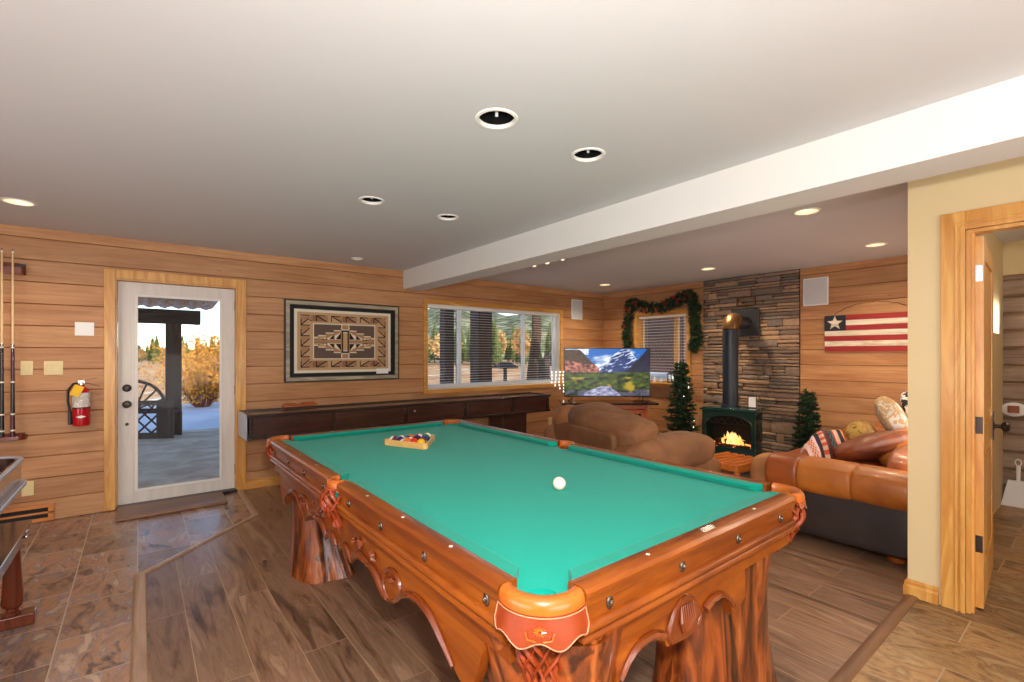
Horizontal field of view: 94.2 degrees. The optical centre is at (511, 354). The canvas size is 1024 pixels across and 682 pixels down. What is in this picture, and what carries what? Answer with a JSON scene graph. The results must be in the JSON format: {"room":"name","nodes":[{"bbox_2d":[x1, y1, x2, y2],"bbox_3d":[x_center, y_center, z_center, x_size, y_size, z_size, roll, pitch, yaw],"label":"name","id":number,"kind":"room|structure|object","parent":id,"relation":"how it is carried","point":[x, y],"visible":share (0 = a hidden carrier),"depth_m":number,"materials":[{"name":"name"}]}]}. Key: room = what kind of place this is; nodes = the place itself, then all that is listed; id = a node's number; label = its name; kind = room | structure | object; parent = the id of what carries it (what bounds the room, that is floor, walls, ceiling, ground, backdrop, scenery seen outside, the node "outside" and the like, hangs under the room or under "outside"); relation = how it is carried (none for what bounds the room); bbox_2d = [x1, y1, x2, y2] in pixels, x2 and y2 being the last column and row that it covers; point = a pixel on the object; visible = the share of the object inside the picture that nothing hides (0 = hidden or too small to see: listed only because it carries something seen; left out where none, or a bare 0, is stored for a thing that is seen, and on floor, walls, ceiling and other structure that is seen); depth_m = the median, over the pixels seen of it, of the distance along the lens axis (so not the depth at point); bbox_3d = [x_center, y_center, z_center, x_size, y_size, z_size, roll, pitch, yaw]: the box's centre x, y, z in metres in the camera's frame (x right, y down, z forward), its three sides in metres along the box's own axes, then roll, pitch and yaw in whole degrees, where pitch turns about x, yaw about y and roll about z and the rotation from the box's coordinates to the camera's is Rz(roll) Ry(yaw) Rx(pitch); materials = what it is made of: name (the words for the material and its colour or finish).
{"room":"game room","nodes":[
{"label":"game room","id":0,"kind":"room"},
{"bbox_2d":[0,224,602,518],"bbox_3d":[-2.148,0.080,5.403,9.700,2.600,0.150,0,0,-38],"label":"wall","id":1,"kind":"structure","parent":0,"point":[62,285],"depth_m":4.32,"materials":[{"name":"brown wood"}]},
{"bbox_2d":[0,262,27,441],"bbox_3d":[-4.234,-0.030,3.602,0.795,1.420,0.106,0,0,-38],"label":"cue rack","id":2,"kind":"object","parent":1,"relation":"attached to","point":[20,269],"visible":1,"depth_m":3.80,"materials":[{"name":"brown wood"}]},
{"bbox_2d":[0,248,4,436],"bbox_3d":[-4.020,-0.095,3.752,0.030,1.485,0.029,0,0,-38],"label":"pool cue","id":3,"kind":"object","parent":2,"relation":"on","point":[2,430],"visible":1,"depth_m":3.75,"materials":[{"name":"brown wood"}]},
{"bbox_2d":[10,249,14,435],"bbox_3d":[-3.973,-0.095,3.789,0.030,1.485,0.029,0,0,-38],"label":"pool cue","id":4,"kind":"object","parent":2,"relation":"on","point":[12,414],"visible":1,"depth_m":3.78,"materials":[{"name":"brown wood"}]},
{"bbox_2d":[0,434,27,441],"bbox_3d":[-4.234,0.664,3.602,0.795,0.032,0.106,0,0,-38],"label":"shelf","id":5,"kind":"object","parent":2,"relation":"attached to","point":[7,437],"depth_m":3.78,"materials":[{"name":"brown wood"}]},
{"bbox_2d":[20,361,32,374],"bbox_3d":[-3.954,0.108,3.880,0.075,0.118,0.010,0,0,-38],"label":"light switch","id":6,"kind":"object","parent":1,"relation":"attached to","point":[26,367],"visible":1,"depth_m":3.88,"materials":[{"name":"beige plastic"}]},
{"bbox_2d":[0,503,53,523],"bbox_3d":[-4.037,1.306,3.809,0.540,0.140,0.020,0,0,-38],"label":"air vent","id":7,"kind":"object","parent":1,"relation":"in","point":[42,512],"visible":0.97,"depth_m":3.89,"materials":[{"name":"brown wood"}]},
{"bbox_2d":[22,481,33,496],"bbox_3d":[-3.950,1.092,3.884,0.072,0.118,0.010,0,0,-38],"label":"wall outlet","id":8,"kind":"object","parent":1,"relation":"attached to","point":[28,490],"visible":0.84,"depth_m":3.88,"materials":[{"name":"beige plastic"}]},
{"bbox_2d":[44,361,62,374],"bbox_3d":[-3.830,0.110,3.978,0.118,0.118,0.010,0,0,-38],"label":"light switch","id":9,"kind":"object","parent":1,"relation":"attached to","point":[50,367],"visible":1,"depth_m":3.98,"materials":[{"name":"beige plastic"}]},
{"bbox_2d":[66,377,97,426],"bbox_3d":[-3.642,0.398,4.044,0.210,0.414,0.141,0,0,-38],"label":"fire extinguisher","id":10,"kind":"object","parent":1,"relation":"attached to","point":[79,416],"visible":1,"depth_m":3.99,"materials":[{"name":"red metal"}]},
{"bbox_2d":[75,322,93,335],"bbox_3d":[-3.681,-0.223,4.100,0.124,0.115,0.004,0,0,-38],"label":"notice","id":11,"kind":"object","parent":1,"relation":"attached to","point":[81,328],"visible":1,"depth_m":4.10,"materials":[{"name":"white paper"}]},
{"bbox_2d":[104,268,245,511],"bbox_3d":[-3.187,0.307,4.567,1.101,2.130,0.180,0,0,-38],"label":"door","id":12,"kind":"structure","parent":1,"relation":"in","point":[121,295],"depth_m":4.37,"materials":[{"name":"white wood"}]},
{"bbox_2d":[246,475,279,489],"bbox_3d":[-1.007,1.327,6.192,4.330,0.092,0.018,0,0,-38],"label":"baseboard","id":13,"kind":"structure","parent":1,"relation":"attached to","point":[274,480],"depth_m":4.94,"materials":[{"name":"brown wood"}]},
{"bbox_2d":[284,299,398,382],"bbox_3d":[-1.911,-0.150,5.465,1.300,0.890,0.044,0,0,-38],"label":"framed picture","id":14,"kind":"object","parent":1,"relation":"attached to","point":[324,340],"visible":1,"depth_m":5.42,"materials":[{"name":"beige fabric"}]},
{"bbox_2d":[423,299,562,393],"bbox_3d":[-0.207,-0.105,6.914,2.470,1.220,0.172,0,0,-38],"label":"window","id":15,"kind":"structure","parent":1,"relation":"in","point":[557,315],"depth_m":6.79,"materials":[{"name":"white paint"}]},
{"bbox_2d":[571,299,581,319],"bbox_3d":[1.068,-0.743,7.825,0.250,0.325,0.016,0,0,-38],"label":"wall speaker","id":16,"kind":"object","parent":1,"relation":"attached to","point":[576,305],"visible":1,"depth_m":7.81,"materials":[{"name":"white plastic"}]},
{"bbox_2d":[0,0,1023,293],"bbox_3d":[0.563,-1.045,1.937,9.680,0.001,8.950,0,0,-38],"label":"ceiling","id":17,"kind":"structure","parent":0,"point":[248,126],"depth_m":2.05,"materials":[{"name":"paint"}]},
{"bbox_2d":[0,197,36,206],"bbox_3d":[-3.371,-1.056,3.252,0.180,0.034,0.180,0,0,-38],"label":"recessed light","id":18,"kind":"object","parent":17,"relation":"in","point":[14,201],"visible":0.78,"depth_m":3.28,"materials":[{"name":"white"}]},
{"bbox_2d":[358,196,384,204],"bbox_3d":[-0.949,-1.109,3.222,0.173,0.141,0.173,0,0,-38],"label":"recessed light","id":19,"kind":"object","parent":17,"relation":"in","point":[370,200],"visible":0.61,"depth_m":3.27,"materials":[{"name":"white plastic"}]},
{"bbox_2d":[437,214,458,220],"bbox_3d":[-0.486,-1.109,3.612,0.163,0.141,0.163,0,0,-38],"label":"recessed light","id":20,"kind":"object","parent":17,"relation":"in","point":[448,217],"visible":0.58,"depth_m":3.66,"materials":[{"name":"white plastic"}]},
{"bbox_2d":[475,108,517,129],"bbox_3d":[-0.068,-1.109,2.109,0.192,0.141,0.192,0,0,-38],"label":"recessed light","id":21,"kind":"object","parent":17,"relation":"in","point":[490,118],"visible":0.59,"depth_m":2.17,"materials":[{"name":"white plastic"}]},
{"bbox_2d":[571,147,605,161],"bbox_3d":[0.398,-1.109,2.488,0.180,0.141,0.180,0,0,-38],"label":"recessed light","id":22,"kind":"object","parent":17,"relation":"in","point":[589,154],"visible":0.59,"depth_m":2.54,"materials":[{"name":"white plastic"}]},
{"bbox_2d":[403,75,1023,290],"bbox_3d":[1.436,-0.944,2.591,0.260,0.253,8.700,0,0,-38],"label":"ceiling beam","id":23,"kind":"structure","parent":17,"relation":"attached to","point":[985,125],"depth_m":2.44,"materials":[{"name":"paint"}]},
{"bbox_2d":[792,208,820,214],"bbox_3d":[2.146,-1.056,3.468,0.180,0.034,0.180,0,0,-38],"label":"recessed light","id":24,"kind":"object","parent":17,"relation":"in","point":[806,211],"visible":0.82,"depth_m":3.50,"materials":[{"name":"white"}]},
{"bbox_2d":[864,242,886,246],"bbox_3d":[3.446,-1.056,4.515,0.180,0.034,0.180,0,0,-38],"label":"recessed light","id":25,"kind":"object","parent":17,"relation":"in","point":[879,243],"visible":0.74,"depth_m":4.55,"materials":[{"name":"white"}]},
{"bbox_2d":[0,491,1023,681],"bbox_3d":[0.571,1.438,1.944,9.700,0.124,8.950,0,0,-38],"label":"floor","id":26,"kind":"structure","parent":0,"point":[79,571],"depth_m":2.55,"materials":[{"name":"tile"}]},
{"bbox_2d":[0,456,36,631],"bbox_3d":[-2.554,0.955,1.655,1.140,0.842,1.500,0,0,-38],"label":"table","id":27,"kind":"object","parent":26,"relation":"on","point":[12,534],"visible":1,"depth_m":2.39,"materials":[{"name":"brown wood"}]},
{"bbox_2d":[0,458,20,502],"bbox_3d":[-2.570,0.609,1.643,1.060,0.135,1.460,0,0,-38],"label":"tray","id":28,"kind":"object","parent":27,"relation":"on","point":[10,468],"depth_m":2.28,"materials":[{"name":"brown wood"}]},
{"bbox_2d":[115,492,227,521],"bbox_3d":[-3.058,1.363,4.303,0.800,0.026,0.377,0,0,-38],"label":"doormat","id":29,"kind":"object","parent":26,"relation":"on","point":[206,500],"visible":1,"depth_m":4.24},
{"bbox_2d":[130,490,258,681],"bbox_3d":[-1.310,1.371,1.876,0.723,0.015,6.548,0,0,-30],"label":"trim","id":30,"kind":"structure","parent":26,"relation":"on","point":[138,669],"depth_m":2.55,"materials":[{"name":"brown wood"}]},
{"bbox_2d":[1001,459,1023,507],"bbox_3d":[4.575,1.158,4.302,0.050,0.435,0.219,0,0,-38],"label":"dustpan","id":31,"kind":"object","parent":26,"relation":"on","point":[1013,495],"visible":1,"depth_m":4.31,"materials":[{"name":"white plastic"}]},
{"bbox_2d":[145,485,907,681],"bbox_3d":[0.577,1.376,4.412,6.300,0.006,4.775,0,0,-38],"label":"floor","id":32,"kind":"structure","parent":0,"point":[230,608],"depth_m":2.49,"materials":[{"name":"brown wood"}]},
{"bbox_2d":[238,392,550,440],"bbox_3d":[-1.100,0.967,5.812,3.866,0.813,0.471,0,0,-38],"label":"table","id":33,"kind":"object","parent":32,"relation":"on","point":[508,411],"visible":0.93,"depth_m":5.39,"materials":[{"name":"brown wood"}]},
{"bbox_2d":[283,401,316,407],"bbox_3d":[-2.286,0.535,5.141,0.340,0.045,0.070,0,0,-38],"label":"box","id":34,"kind":"object","parent":33,"relation":"on","point":[311,403],"visible":1,"depth_m":5.11,"materials":[{"name":"brown wood"}]},
{"bbox_2d":[265,419,806,681],"bbox_3d":[-0.215,0.964,2.600,1.610,0.816,2.834,0,0,-38],"label":"pool table","id":35,"kind":"object","parent":32,"relation":"on","point":[516,577],"visible":1,"depth_m":1.70,"materials":[{"name":"green fabric"}]},
{"bbox_2d":[281,440,348,479],"bbox_3d":[-1.139,0.577,2.693,0.052,0.030,1.176,0,0,-38],"label":"cushion","id":36,"kind":"object","parent":35,"relation":"on","point":[342,474],"depth_m":2.53,"materials":[{"name":"fabric"}]},
{"bbox_2d":[294,421,442,440],"bbox_3d":[-1.029,0.577,3.629,1.179,0.030,0.052,0,0,-38],"label":"cushion","id":37,"kind":"object","parent":35,"relation":"on","point":[386,429],"depth_m":3.57,"materials":[{"name":"fabric"}]},
{"bbox_2d":[385,434,434,449],"bbox_3d":[-0.616,0.574,3.126,0.348,0.038,0.316,0,0,-38],"label":"ball rack","id":38,"kind":"object","parent":35,"relation":"on","point":[431,440],"visible":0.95,"depth_m":3.05,"materials":[{"name":"brown wood"}]},
{"bbox_2d":[351,481,518,579],"bbox_3d":[-0.341,0.577,1.684,0.052,0.030,1.176,0,0,-38],"label":"cushion","id":39,"kind":"object","parent":35,"relation":"on","point":[502,565],"depth_m":1.50,"materials":[{"name":"fabric"}]},
{"bbox_2d":[457,422,556,445],"bbox_3d":[-0.092,0.577,3.521,0.052,0.030,1.176,0,0,-38],"label":"cushion","id":40,"kind":"object","parent":35,"relation":"on","point":[535,440],"depth_m":3.41,"materials":[{"name":"fabric"}]},
{"bbox_2d":[553,477,565,489],"bbox_3d":[0.207,0.563,2.086,0.057,0.057,0.057,0,0,-38],"label":"cue ball","id":41,"kind":"object","parent":35,"relation":"on","point":[559,483],"visible":1,"depth_m":2.07,"materials":[{"name":"white plastic"}]},
{"bbox_2d":[568,445,762,490],"bbox_3d":[0.706,0.577,2.513,0.052,0.030,1.176,0,0,-38],"label":"cushion","id":42,"kind":"object","parent":35,"relation":"on","point":[726,481],"depth_m":2.38,"materials":[{"name":"fabric"}]},
{"bbox_2d":[569,494,776,580],"bbox_3d":[0.596,0.577,1.577,1.179,0.030,0.052,0,0,-38],"label":"cushion","id":43,"kind":"object","parent":35,"relation":"on","point":[579,572],"depth_m":1.45,"materials":[{"name":"fabric"}]},
{"bbox_2d":[558,400,658,418],"bbox_3d":[1.345,1.017,6.760,1.320,0.712,0.520,0,0,0],"label":"console","id":44,"kind":"object","parent":32,"relation":"on","point":[638,407],"visible":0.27,"depth_m":6.55,"materials":[{"name":"brown wood"}]},
{"bbox_2d":[564,348,649,401],"bbox_3d":[1.345,0.282,6.740,1.214,0.756,0.225,0,0,0],"label":"television","id":45,"kind":"object","parent":44,"relation":"on","point":[588,372],"visible":1,"depth_m":6.72,"materials":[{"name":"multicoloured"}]},
{"bbox_2d":[558,400,658,404],"bbox_3d":[1.345,0.674,6.760,1.320,0.027,0.520,0,0,0],"label":"shelf","id":46,"kind":"object","parent":44,"relation":"attached to","point":[564,402],"depth_m":6.60,"materials":[{"name":"brown wood"}]},
{"bbox_2d":[544,402,720,471],"bbox_3d":[1.075,0.893,4.536,1.065,0.865,1.452,0,0,-24],"label":"sofa","id":47,"kind":"object","parent":32,"relation":"on","point":[602,425],"visible":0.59,"depth_m":4.00,"materials":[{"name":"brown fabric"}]},
{"bbox_2d":[553,405,574,423],"bbox_3d":[0.580,0.634,4.694,0.288,0.273,0.412,0,0,-24],"label":"pillow","id":48,"kind":"object","parent":47,"relation":"on","point":[563,414],"depth_m":4.60,"materials":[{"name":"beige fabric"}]},
{"bbox_2d":[568,402,657,445],"bbox_3d":[0.865,0.634,4.342,0.491,0.348,1.122,0,0,-24],"label":"pillow","id":49,"kind":"object","parent":47,"relation":"on","point":[591,423],"depth_m":4.08,"materials":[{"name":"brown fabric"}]},
{"bbox_2d":[662,360,700,432],"bbox_3d":[2.373,0.721,6.711,0.531,1.304,0.533,0,0,6],"label":"tree","id":50,"kind":"object","parent":32,"relation":"on","point":[682,414],"visible":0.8,"depth_m":6.66,"materials":[{"name":"green plant"}]},
{"bbox_2d":[713,451,753,475],"bbox_3d":[2.028,1.163,4.395,0.500,0.420,0.404,0,0,-34],"label":"table","id":51,"kind":"object","parent":32,"relation":"on","point":[737,463],"visible":0.44,"depth_m":4.25,"materials":[{"name":"brown wood"}]},
{"bbox_2d":[721,469,749,477],"bbox_3d":[2.584,1.349,5.847,1.250,0.048,1.160,0,0,-38],"label":"hearth pad","id":52,"kind":"object","parent":32,"relation":"on","point":[744,474],"visible":0.02,"depth_m":5.31,"materials":[{"name":"black stone"}]},
{"bbox_2d":[700,308,765,456],"bbox_3d":[2.759,0.365,5.806,0.620,1.920,0.972,0,0,39],"label":"gas stove","id":53,"kind":"object","parent":52,"relation":"on","point":[733,427],"visible":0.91,"depth_m":5.58,"materials":[{"name":"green metal"}]},
{"bbox_2d":[739,315,751,328],"bbox_3d":[2.859,-0.415,5.977,0.164,0.164,0.560,0,0,39],"label":"pipe","id":54,"kind":"object","parent":53,"relation":"attached to","point":[746,320],"depth_m":5.99,"materials":[{"name":"black metal"}]},
{"bbox_2d":[748,396,756,407],"bbox_3d":[2.771,0.546,5.493,0.090,0.133,0.035,0,0,27],"label":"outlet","id":55,"kind":"object","parent":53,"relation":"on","point":[752,400],"visible":1,"depth_m":5.49,"materials":[{"name":"white plastic"}]},
{"bbox_2d":[789,387,821,450],"bbox_3d":[3.422,0.873,5.511,0.441,0.998,0.438,0,0,-25],"label":"tree","id":56,"kind":"object","parent":32,"relation":"on","point":[807,405],"visible":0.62,"depth_m":5.48,"materials":[{"name":"green plant"}]},
{"bbox_2d":[750,423,907,564],"bbox_3d":[3.060,0.979,4.063,2.278,0.787,1.118,0,0,-38],"label":"leather sofa","id":57,"kind":"object","parent":32,"relation":"on","point":[859,504],"visible":0.48,"depth_m":3.26,"materials":[{"name":"brown leather"}]},
{"bbox_2d":[800,429,845,458],"bbox_3d":[2.513,0.748,3.808,0.316,0.285,0.226,0,0,0],"label":"throw","id":58,"kind":"object","parent":57,"relation":"on","point":[822,443],"visible":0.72,"depth_m":3.80,"materials":[{"name":"multicoloured fabric"}]},
{"bbox_2d":[785,448,884,466],"bbox_3d":[2.592,0.932,3.898,0.854,0.237,0.764,0,0,-38],"label":"seat cushion","id":59,"kind":"object","parent":57,"relation":"on","point":[880,462],"depth_m":3.67,"materials":[{"name":"leather"}]},
{"bbox_2d":[845,420,876,439],"bbox_3d":[3.041,0.690,4.143,0.214,0.246,0.637,0,0,40],"label":"throw pillow","id":60,"kind":"object","parent":57,"relation":"on","point":[856,428],"visible":0.53,"depth_m":3.96,"materials":[{"name":"fabric"}]},
{"bbox_2d":[833,431,907,460],"bbox_3d":[2.797,0.722,3.744,0.624,0.272,0.440,0,0,-12],"label":"leather pillow","id":61,"kind":"object","parent":57,"relation":"on","point":[872,446],"visible":0.73,"depth_m":3.56,"materials":[{"name":"brown leather"}]},
{"bbox_2d":[875,396,907,430],"bbox_3d":[3.289,0.552,4.114,0.247,0.387,0.462,0,0,36],"label":"throw pillow","id":62,"kind":"object","parent":57,"relation":"on","point":[889,413],"visible":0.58,"depth_m":3.96,"materials":[{"name":"beige fabric"}]},
{"bbox_2d":[878,428,907,466],"bbox_3d":[3.126,0.745,3.757,0.746,0.320,0.313,0,0,-38],"label":"cushion","id":63,"kind":"object","parent":57,"relation":"on","point":[882,461],"depth_m":3.58,"materials":[{"name":"leather"}]},
{"bbox_2d":[900,391,907,416],"bbox_3d":[3.610,0.499,4.236,0.230,0.361,0.405,0,0,44],"label":"throw pillow","id":64,"kind":"object","parent":57,"relation":"on","point":[904,396],"visible":0.26,"depth_m":4.18,"materials":[{"name":"fabric"}]},
{"bbox_2d":[828,594,917,681],"bbox_3d":[0.924,1.371,1.645,3.425,0.015,0.060,0,0,-38],"label":"trim","id":65,"kind":"structure","parent":32,"relation":"on","point":[861,656],"depth_m":2.26,"materials":[{"name":"brown wood"}]},
{"bbox_2d":[703,269,799,452],"bbox_3d":[3.093,0.164,6.260,0.059,2.416,1.250,0,0,-38],"label":"stone wall","id":66,"kind":"structure","parent":0,"point":[769,362],"depth_m":6.07,"materials":[{"name":"brown stone"}]},
{"bbox_2d":[736,296,755,305],"bbox_3d":[3.078,-0.705,6.261,0.042,0.110,0.240,0,0,-38],"label":"air vent","id":67,"kind":"object","parent":66,"relation":"in","point":[753,297],"visible":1,"depth_m":6.25,"materials":[{"name":"gold metal"}]},
{"bbox_2d":[603,240,1023,493],"bbox_3d":[3.969,0.080,5.314,0.150,2.600,7.850,0,0,-38],"label":"wall","id":68,"kind":"structure","parent":0,"point":[847,385],"depth_m":5.35,"materials":[{"name":"brown wood"}]},
{"bbox_2d":[634,308,690,387],"bbox_3d":[2.302,-0.095,7.330,0.280,1.160,1.020,0,0,-38],"label":"window","id":69,"kind":"structure","parent":68,"relation":"in","point":[676,314],"depth_m":7.23,"materials":[{"name":"brown wood"}]},
{"bbox_2d":[621,287,704,353],"bbox_3d":[2.229,-0.490,7.250,0.161,0.973,1.479,0,0,-38],"label":"pine garland","id":70,"kind":"object","parent":69,"relation":"attached to","point":[689,297],"visible":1,"depth_m":7.02},
{"bbox_2d":[803,276,828,305],"bbox_3d":[3.601,-0.750,5.648,0.016,0.330,0.270,0,0,-38],"label":"wall speaker","id":71,"kind":"object","parent":68,"relation":"attached to","point":[815,290],"visible":1,"depth_m":5.63,"materials":[{"name":"white plastic"}]},
{"bbox_2d":[825,301,907,350],"bbox_3d":[3.938,-0.314,5.204,0.028,0.548,0.915,0,0,-38],"label":"flag","id":72,"kind":"object","parent":68,"relation":"hanging from","point":[840,330],"visible":0.73,"depth_m":5.23,"materials":[{"name":"wood"}]},
{"bbox_2d":[1002,402,1023,416],"bbox_3d":[4.584,0.500,4.348,0.042,0.130,0.170,0,0,-38],"label":"plate","id":73,"kind":"object","parent":68,"relation":"attached to","point":[1013,409],"visible":0.99,"depth_m":4.34,"materials":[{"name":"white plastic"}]},
{"bbox_2d":[908,156,1023,604],"bbox_3d":[3.524,0.080,1.209,0.085,2.600,3.945,0,0,-38],"label":"wall","id":74,"kind":"structure","parent":0,"point":[1000,182],"depth_m":2.66,"materials":[{"name":"beige paint"}]},
{"bbox_2d":[903,577,938,604],"bbox_3d":[2.458,1.330,2.805,0.418,0.092,0.153,0,0,-38],"label":"baseboard","id":75,"kind":"structure","parent":74,"relation":"attached to","point":[922,591],"depth_m":2.67,"materials":[{"name":"brown wood"}]},
{"bbox_2d":[941,201,1023,613],"bbox_3d":[3.012,0.305,2.458,0.876,2.140,1.062,0,0,-38],"label":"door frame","id":76,"kind":"structure","parent":74,"relation":"in","point":[968,425],"depth_m":2.56,"materials":[{"name":"brown wood"}]},
{"bbox_2d":[975,233,1002,514],"bbox_3d":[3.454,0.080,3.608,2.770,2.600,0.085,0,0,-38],"label":"door","id":77,"kind":"structure","parent":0,"point":[995,244],"depth_m":4.23,"materials":[{"name":"brown wood"}]},
{"label":"outside","id":78,"kind":"structure","parent":0,"visible":0},
{"bbox_2d":[138,360,551,405],"bbox_3d":[-50.641,1.840,129.148,360.000,0.280,254.340,0,0,-38],"label":"ground","id":79,"kind":"structure","parent":78,"point":[432,366],"depth_m":39.10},
{"bbox_2d":[138,348,146,361],"bbox_3d":[-83.664,0.111,107.655,1.832,3.177,1.951,0,0,42],"label":"aspen","id":80,"kind":"object","parent":79,"relation":"on","point":[141,353],"visible":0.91,"depth_m":107.39,"materials":[{"name":"plant"}]},
{"bbox_2d":[148,337,157,362],"bbox_3d":[-68.832,-0.967,91.233,1.725,5.334,1.674,0,0,-15],"label":"conifer","id":81,"kind":"object","parent":79,"relation":"on","point":[150,356],"visible":0.69,"depth_m":91.03,"materials":[{"name":"green plant"}]},
{"bbox_2d":[155,339,161,361],"bbox_3d":[-72.587,-0.862,97.703,1.653,5.123,1.704,0,0,26],"label":"conifer","id":82,"kind":"object","parent":79,"relation":"on","point":[159,351],"visible":0.56,"depth_m":97.57,"materials":[{"name":"green plant"}]},
{"bbox_2d":[428,336,432,354],"bbox_3d":[-15.761,-1.098,86.296,3.138,5.596,3.343,0,0,-27],"label":"aspen","id":83,"kind":"object","parent":79,"relation":"on","point":[430,341],"visible":0.23,"depth_m":85.89,"materials":[{"name":"plant"}]},
{"bbox_2d":[430,322,436,362],"bbox_3d":[-16.943,-2.916,104.030,3.011,9.232,2.922,0,0,0],"label":"conifer","id":84,"kind":"object","parent":79,"relation":"on","point":[433,333],"visible":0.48,"depth_m":103.80,"materials":[{"name":"green plant"}]},
{"bbox_2d":[432,334,439,357],"bbox_3d":[-11.534,-0.985,77.593,3.121,5.370,2.930,0,0,31],"label":"aspen","id":85,"kind":"object","parent":79,"relation":"on","point":[436,348],"visible":0.3,"depth_m":77.01,"materials":[{"name":"plant"}]},
{"bbox_2d":[440,309,453,383],"bbox_3d":[-1.367,-0.260,9.992,0.220,3.920,0.220,0,0,-38],"label":"timber post","id":86,"kind":"object","parent":79,"relation":"on","point":[445,347],"visible":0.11,"depth_m":9.90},
{"bbox_2d":[456,310,456,382],"bbox_3d":[-1.141,-0.260,9.979,0.060,3.920,0.060,0,0,-38],"label":"timber post","id":87,"kind":"object","parent":79,"relation":"on","point":[456,310],"visible":0.04,"depth_m":9.96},
{"bbox_2d":[454,329,461,365],"bbox_3d":[-8.583,-1.298,73.012,2.070,5.995,2.134,0,0,-28],"label":"conifer","id":88,"kind":"object","parent":79,"relation":"on","point":[455,329],"visible":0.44,"depth_m":72.84,"materials":[{"name":"green plant"}]},
{"bbox_2d":[461,327,467,363],"bbox_3d":[-9.718,-1.857,91.562,3.040,7.113,3.134,0,0,-21],"label":"conifer","id":89,"kind":"object","parent":79,"relation":"on","point":[464,349],"visible":0.52,"depth_m":91.23,"materials":[{"name":"green plant"}]},
{"bbox_2d":[470,311,491,382],"bbox_3d":[-0.520,-0.260,7.999,0.270,3.920,0.270,0,0,-38],"label":"timber post","id":90,"kind":"object","parent":79,"relation":"on","point":[483,361],"visible":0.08,"depth_m":7.90,"materials":[{"name":"brown wood"}]},
{"bbox_2d":[492,323,503,365],"bbox_3d":[-2.624,-1.694,72.015,2.815,6.789,2.732,0,0,-9],"label":"conifer","id":91,"kind":"object","parent":79,"relation":"on","point":[497,344],"visible":0.72,"depth_m":71.61,"materials":[{"name":"green plant"}]},
{"bbox_2d":[497,330,508,354],"bbox_3d":[-2.659,-2.213,115.451,3.576,7.826,3.357,0,0,8],"label":"aspen","id":92,"kind":"object","parent":79,"relation":"on","point":[501,338],"visible":0.51,"depth_m":114.85,"materials":[{"name":"plant"}]},
{"bbox_2d":[492,362,517,380],"bbox_3d":[-0.172,0.940,11.999,0.520,1.520,0.440,0,0,-38],"label":"table","id":93,"kind":"object","parent":79,"relation":"on","point":[506,366],"visible":0.34,"depth_m":11.93,"materials":[{"name":"black metal"}]},
{"bbox_2d":[507,333,516,362],"bbox_3d":[0.142,-1.615,101.009,2.652,6.629,2.573,0,0,-43],"label":"conifer","id":94,"kind":"object","parent":79,"relation":"on","point":[511,354],"visible":0.41,"depth_m":100.66,"materials":[{"name":"green plant"}]},
{"bbox_2d":[511,327,530,365],"bbox_3d":[1.395,-1.334,71.145,3.054,6.068,3.253,0,0,27],"label":"aspen","id":95,"kind":"object","parent":79,"relation":"on","point":[518,336],"visible":0.58,"depth_m":70.65,"materials":[{"name":"plant"}]},
{"bbox_2d":[527,315,541,379],"bbox_3d":[0.616,-1.206,12.876,0.389,5.837,0.684,0,0,35],"label":"trunk","id":96,"kind":"object","parent":79,"relation":"on","point":[534,353],"visible":0.27,"depth_m":12.86,"materials":[{"name":"brown plant"}]},
{"bbox_2d":[538,349,551,379],"bbox_3d":[1.447,-0.138,14.652,1.110,3.676,3.200,0,0,38],"label":"staircase","id":97,"kind":"structure","parent":79,"relation":"on","point":[546,361],"depth_m":13.16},
{"bbox_2d":[542,323,551,358],"bbox_3d":[7.803,-2.651,99.356,3.048,8.701,2.957,0,0,-21],"label":"conifer","id":98,"kind":"object","parent":79,"relation":"on","point":[549,327],"visible":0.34,"depth_m":99.27,"materials":[{"name":"green plant"}]},
{"bbox_2d":[645,317,685,378],"bbox_3d":[3.782,0.000,11.776,2.500,3.400,3.000,0,0,-30],"label":"garden shed","id":99,"kind":"object","parent":79,"relation":"on","point":[662,340],"visible":0.02,"depth_m":10.83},
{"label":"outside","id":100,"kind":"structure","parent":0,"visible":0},
{"bbox_2d":[428,308,551,359],"bbox_3d":[34.641,-15.741,249.268,282.186,35.041,240.996,0,0,-38],"label":"hill","id":101,"kind":"structure","parent":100,"point":[432,312],"depth_m":186.19,"materials":[{"name":"green plant"}]},
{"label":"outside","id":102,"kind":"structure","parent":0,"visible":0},
{"bbox_2d":[138,428,218,487],"bbox_3d":[-5.071,1.445,6.451,6.000,0.070,5.090,0,0,-38],"label":"patio slab","id":103,"kind":"object","parent":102,"point":[193,455],"depth_m":6.47,"materials":[{"name":"concrete"}]},
{"bbox_2d":[138,380,181,438],"bbox_3d":[-6.452,0.921,8.131,1.411,0.978,0.410,0,0,-8],"label":"garden bench","id":104,"kind":"object","parent":103,"relation":"on","point":[165,410],"visible":0.41,"depth_m":8.02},
{"bbox_2d":[138,297,217,434],"bbox_3d":[-5.730,0.068,6.117,3.750,2.684,5.200,0,0,-38],"label":"porch roof","id":105,"kind":"structure","parent":103,"relation":"on","point":[173,319],"depth_m":8.40,"materials":[{"name":"wood"}]},
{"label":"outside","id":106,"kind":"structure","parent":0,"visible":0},
{"bbox_2d":[138,402,218,432],"bbox_3d":[-29.327,1.585,-8.324,63.600,0.190,11.840,0,0,-38],"label":"snow ground","id":107,"kind":"structure","parent":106,"point":[193,418],"depth_m":11.13,"materials":[{"name":"white snow"}]},
{"bbox_2d":[138,319,218,406],"bbox_3d":[-8.777,0.244,13.566,3.020,2.530,2.882,0,0,-17],"label":"shrub","id":108,"kind":"object","parent":107,"relation":"on","point":[206,387],"visible":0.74,"depth_m":13.36,"materials":[{"name":"orange plant"}]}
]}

